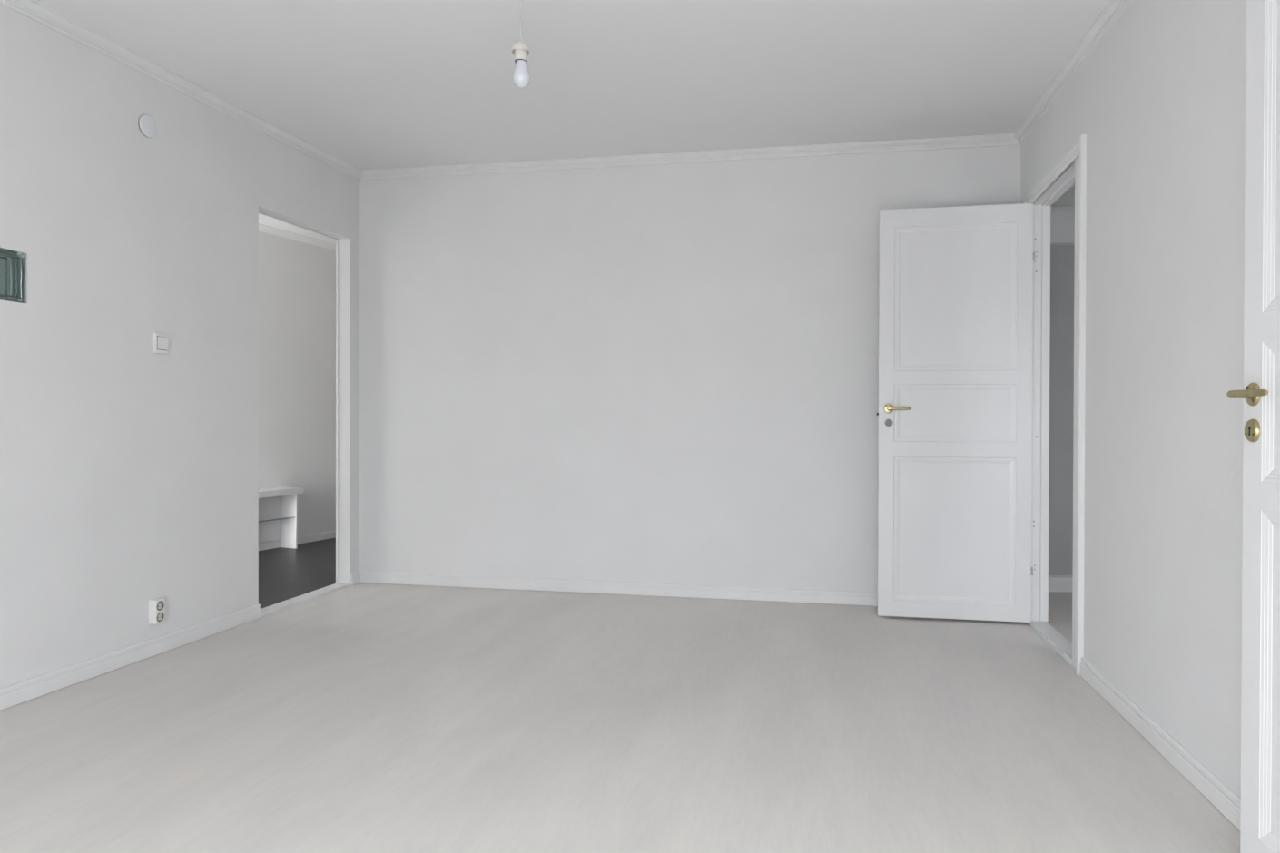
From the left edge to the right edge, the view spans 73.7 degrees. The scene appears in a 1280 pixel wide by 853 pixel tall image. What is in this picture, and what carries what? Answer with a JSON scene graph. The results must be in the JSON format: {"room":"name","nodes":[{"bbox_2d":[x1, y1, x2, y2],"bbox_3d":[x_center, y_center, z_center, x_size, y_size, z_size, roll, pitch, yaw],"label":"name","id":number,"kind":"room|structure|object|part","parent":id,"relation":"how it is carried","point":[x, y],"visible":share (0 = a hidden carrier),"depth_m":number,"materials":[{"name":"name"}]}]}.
{"room":"empty room","nodes":[
{"label":"empty room","id":0,"kind":"room"},
{"bbox_2d":[0,4,359,688],"bbox_3d":[-2.025,-0.311,4.025,0.085,2.560,7.751,0,0,11],"label":"wall","id":1,"kind":"structure","parent":0,"point":[129,472],"depth_m":3.50,"materials":[{"name":"white paint"}]},
{"bbox_2d":[0,248,26,303],"bbox_3d":[-2.240,-0.526,2.953,0.080,0.177,0.186,0,0,12],"label":"glass block","id":2,"kind":"object","parent":1,"relation":"attached to","point":[13,285],"visible":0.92,"depth_m":2.98,"materials":[{"name":"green glass"}]},
{"bbox_2d":[138,114,157,137],"bbox_3d":[-2.062,-1.259,3.576,0.011,0.092,0.092,0,0,12],"label":"junction box cover","id":3,"kind":"object","parent":1,"relation":"attached to","point":[147,125],"visible":1,"depth_m":3.57,"materials":[{"name":"grey plastic"}]},
{"bbox_2d":[148,598,164,624],"bbox_3d":[-2.047,0.783,3.618,0.040,0.102,0.050,0,0,12],"label":"power outlet","id":4,"kind":"object","parent":1,"relation":"attached to","point":[156,606],"visible":1,"depth_m":3.60,"materials":[{"name":"white plastic"}]},
{"bbox_2d":[156,600,163,610],"bbox_3d":[-2.030,0.759,3.611,0.003,0.040,0.040,0,0,12],"label":"socket","id":5,"kind":"object","parent":4,"relation":"attached to","point":[159,604],"depth_m":3.61,"materials":[{"name":"plastic"}]},
{"bbox_2d":[156,612,163,621],"bbox_3d":[-2.030,0.806,3.611,0.003,0.040,0.040,0,0,12],"label":"socket","id":6,"kind":"object","parent":4,"relation":"attached to","point":[159,615],"depth_m":3.61,"materials":[{"name":"plastic"}]},
{"bbox_2d":[152,332,167,354],"bbox_3d":[-2.044,-0.355,3.644,0.026,0.085,0.072,0,0,12],"label":"light switch","id":7,"kind":"object","parent":1,"relation":"attached to","point":[160,340],"visible":1,"depth_m":3.63,"materials":[{"name":"white plastic"}]},
{"bbox_2d":[0,571,360,710],"bbox_3d":[-2.238,0.939,2.741,0.014,0.072,5.136,0,0,11],"label":"baseboard","id":8,"kind":"structure","parent":1,"relation":"attached to","point":[11,695],"depth_m":3.44,"materials":[{"name":"white wood"}]},
{"bbox_2d":[0,0,362,180],"bbox_3d":[-2.217,-1.471,2.730,0.040,0.162,5.151,0,0,11],"label":"trim","id":9,"kind":"structure","parent":1,"relation":"attached to","point":[31,9],"depth_m":3.64,"materials":[{"name":"white wood"}]},
{"bbox_2d":[258,211,350,617],"bbox_3d":[-1.882,-0.083,4.741,0.099,2.096,0.868,0,0,12],"label":"trim","id":10,"kind":"structure","parent":1,"relation":"attached to","point":[284,605],"depth_m":5.16,"materials":[{"name":"white wood"}]},
{"bbox_2d":[258,231,335,536],"bbox_3d":[-3.189,-0.326,6.022,0.100,2.560,4.420,0,0,23],"label":"wall","id":11,"kind":"structure","parent":0,"point":[297,280],"depth_m":6.91,"materials":[{"name":"white paint"}]},
{"bbox_2d":[258,223,335,250],"bbox_3d":[-3.104,-1.513,6.023,0.045,0.045,4.300,0,0,23],"label":"trim","id":12,"kind":"structure","parent":11,"relation":"attached to","point":[265,229],"depth_m":6.83,"materials":[{"name":"white wood"}]},
{"bbox_2d":[258,531,335,551],"bbox_3d":[-3.126,0.924,6.045,0.012,0.060,4.300,0,0,23],"label":"baseboard","id":13,"kind":"structure","parent":11,"relation":"attached to","point":[303,539],"depth_m":6.96,"materials":[{"name":"white wood"}]},
{"bbox_2d":[258,214,335,244],"bbox_3d":[-2.630,-1.569,5.908,1.897,0.070,4.300,0,0,12],"label":"ceiling","id":14,"kind":"structure","parent":0,"point":[263,220],"depth_m":6.62,"materials":[{"name":"paint"}]},
{"bbox_2d":[258,538,336,609],"bbox_3d":[-2.637,0.981,5.924,1.897,0.050,4.300,0,0,12],"label":"floor","id":15,"kind":"structure","parent":0,"point":[284,574],"depth_m":5.65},
{"bbox_2d":[258,486,303,549],"bbox_3d":[-2.892,0.716,6.339,0.204,0.474,0.833,0,0,23],"label":"shelf","id":16,"kind":"object","parent":15,"relation":"on","point":[278,507],"visible":0.46,"depth_m":6.65,"materials":[{"name":"white wood"}]},
{"bbox_3d":[-2.973,0.709,6.369,0.005,0.362,0.735,0,0,23],"label":"panel","id":17,"kind":"part","parent":16,"relation":"part of","materials":[{"name":"white wood"}]},
{"bbox_2d":[258,516,295,522],"bbox_3d":[-2.897,0.717,6.336,0.146,0.029,0.735,0,0,23],"label":"shelf","id":18,"kind":"object","parent":16,"relation":"attached to","point":[261,519],"depth_m":6.64,"materials":[{"name":"white wood"}]},
{"bbox_3d":[-2.747,0.739,6.683,0.171,0.424,0.020,0,0,23],"label":"panel","id":19,"kind":"part","parent":16,"relation":"part of","materials":[{"name":"white wood"}]},
{"bbox_2d":[33,0,1110,170],"bbox_3d":[-0.397,-1.563,2.346,3.804,0.306,5.150,0,0,12],"label":"ceiling","id":20,"kind":"structure","parent":0,"point":[371,84],"depth_m":3.57,"materials":[{"name":"paint"}]},
{"bbox_2d":[511,0,530,88],"bbox_3d":[-0.405,-1.322,2.900,0.064,0.341,0.063,0,0,12],"label":"pendant lamp","id":21,"kind":"object","parent":20,"relation":"hanging from","point":[521,76],"visible":1,"depth_m":2.88,"materials":[{"name":"white glass"}]},
{"bbox_3d":[-0.403,-1.394,2.899,0.011,0.178,0.004,0,0,12],"label":"cord","id":22,"kind":"part","parent":21,"relation":"part of","materials":[{"name":"white plastic"}]},
{"bbox_3d":[-0.403,-1.204,2.900,0.058,0.104,0.058,0,0,12],"label":"bulb","id":23,"kind":"part","parent":21,"relation":"part of","materials":[{"name":"white glass"}]},
{"bbox_2d":[0,582,1240,852],"bbox_3d":[-0.404,1.009,2.362,3.804,0.050,5.150,0,0,12],"label":"floor","id":24,"kind":"structure","parent":0,"point":[360,717],"depth_m":2.69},
{"bbox_2d":[359,145,1020,592],"bbox_3d":[0.142,-0.310,4.933,3.804,2.560,0.120,0,0,12],"label":"wall","id":25,"kind":"structure","parent":0,"point":[658,373],"depth_m":4.91,"materials":[{"name":"white paint"}]},
{"bbox_2d":[359,571,877,606],"bbox_3d":[0.115,0.933,4.877,3.784,0.072,0.014,0,0,12],"label":"baseboard","id":26,"kind":"structure","parent":25,"relation":"attached to","point":[612,587],"depth_m":4.91,"materials":[{"name":"white wood"}]},
{"bbox_2d":[360,133,1019,180],"bbox_3d":[0.129,-1.521,4.847,3.804,0.075,0.040,0,0,12],"label":"trim","id":27,"kind":"structure","parent":25,"relation":"attached to","point":[1009,139],"depth_m":4.80,"materials":[{"name":"white wood"}]},
{"bbox_2d":[1047,591,1072,643],"bbox_3d":[2.892,1.011,3.507,2.016,0.050,3.650,0,0,12],"label":"floor","id":28,"kind":"structure","parent":0,"point":[1059,603],"depth_m":4.48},
{"bbox_2d":[1048,205,1074,577],"bbox_3d":[3.277,-0.302,5.102,2.105,2.560,0.100,0,0,-1],"label":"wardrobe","id":29,"kind":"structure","parent":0,"point":[1051,205],"depth_m":5.04,"materials":[{"name":"white paint"}]},
{"bbox_2d":[1048,577,1073,591],"bbox_3d":[3.272,0.935,5.052,2.070,0.086,0.014,0,0,-1],"label":"baseboard","id":30,"kind":"structure","parent":29,"relation":"attached to","point":[1055,584],"depth_m":5.03,"materials":[{"name":"white wood"}]},
{"bbox_2d":[1048,245,1074,575],"bbox_3d":[3.275,-0.093,5.048,2.070,1.950,0.010,0,0,-1],"label":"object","id":31,"kind":"structure","parent":29,"relation":"attached to","point":[1062,257],"depth_m":5.03,"materials":[{"name":"grey paint"}]},
{"bbox_2d":[1050,206,1074,243],"bbox_3d":[3.278,-1.185,5.040,2.070,0.214,0.012,0,0,-1],"label":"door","id":32,"kind":"structure","parent":29,"relation":"attached to","point":[1062,219],"depth_m":5.02,"materials":[{"name":"white paint"}]},
{"bbox_2d":[1052,183,1074,206],"bbox_3d":[2.899,-1.353,3.493,2.016,0.120,3.650,0,0,12],"label":"ceiling","id":33,"kind":"structure","parent":0,"point":[1068,199],"depth_m":4.89,"materials":[{"name":"paint"}]},
{"bbox_2d":[1020,0,1246,797],"bbox_3d":[1.623,-0.291,2.541,0.080,2.560,6.350,0,0,12],"label":"wall","id":34,"kind":"structure","parent":0,"point":[1159,103],"depth_m":2.57,"materials":[{"name":"white paint"}]},
{"bbox_2d":[876,203,1034,622],"bbox_3d":[1.568,-0.067,4.258,0.743,2.062,0.098,0,0,11],"label":"door","id":35,"kind":"structure","parent":34,"relation":"in","point":[954,415],"depth_m":4.27,"materials":[{"name":"white wood"}]},
{"bbox_3d":[1.300,-0.091,4.287,0.115,0.019,0.051,0,0,11],"label":"handle","id":36,"kind":"part","parent":35,"relation":"part of","materials":[{"name":"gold metal"}]},
{"bbox_2d":[1028,620,1072,665],"bbox_3d":[1.893,0.972,3.861,0.086,0.018,0.734,0,0,12],"label":"threshold","id":37,"kind":"object","parent":34,"relation":"attached to","point":[1051,635],"depth_m":3.88,"materials":[{"name":"white wood"}]},
{"bbox_2d":[1027,157,1078,669],"bbox_3d":[1.895,-0.070,3.844,0.084,2.104,0.820,0,0,12],"label":"trim","id":38,"kind":"structure","parent":34,"relation":"attached to","point":[1041,208],"depth_m":4.20,"materials":[{"name":"wood"}]},
{"bbox_3d":[1.948,0.711,4.222,0.022,0.060,0.002,0,0,12],"label":"hinge plate","id":39,"kind":"part","parent":38,"relation":"part of","materials":[{"name":"silver metal"}]},
{"bbox_3d":[1.952,-0.837,4.212,0.022,0.060,0.002,0,0,12],"label":"hinge plate","id":40,"kind":"part","parent":38,"relation":"part of","materials":[{"name":"silver metal"}]},
{"bbox_2d":[1024,134,1086,675],"bbox_3d":[1.844,-0.087,3.838,0.021,2.136,0.962,0,0,12],"label":"trim","id":41,"kind":"structure","parent":34,"relation":"attached to","point":[1078,149],"depth_m":3.37,"materials":[{"name":"white wood"}]},
{"bbox_2d":[1014,0,1132,145],"bbox_3d":[1.444,-1.432,1.959,0.040,0.162,5.150,0,0,12],"label":"trim","id":42,"kind":"structure","parent":34,"relation":"attached to","point":[1114,9],"depth_m":3.45,"materials":[{"name":"white wood"}]},
{"bbox_2d":[1079,657,1240,830],"bbox_3d":[1.332,0.957,1.412,0.014,0.072,4.007,0,0,12],"label":"baseboard","id":43,"kind":"structure","parent":34,"relation":"attached to","point":[1228,802],"depth_m":2.51,"materials":[{"name":"white wood"}]},
{"bbox_2d":[1226,0,1279,852],"bbox_3d":[1.315,-0.051,1.560,0.096,2.062,0.737,0,0,6],"label":"door","id":44,"kind":"structure","parent":34,"relation":"in","point":[1260,693],"depth_m":1.85,"materials":[{"name":"white wood"}]},
{"bbox_3d":[1.317,-0.071,1.831,0.045,0.019,0.139,0,0,9],"label":"handle","id":45,"kind":"part","parent":44,"relation":"part of","materials":[{"name":"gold metal"}]}
]}

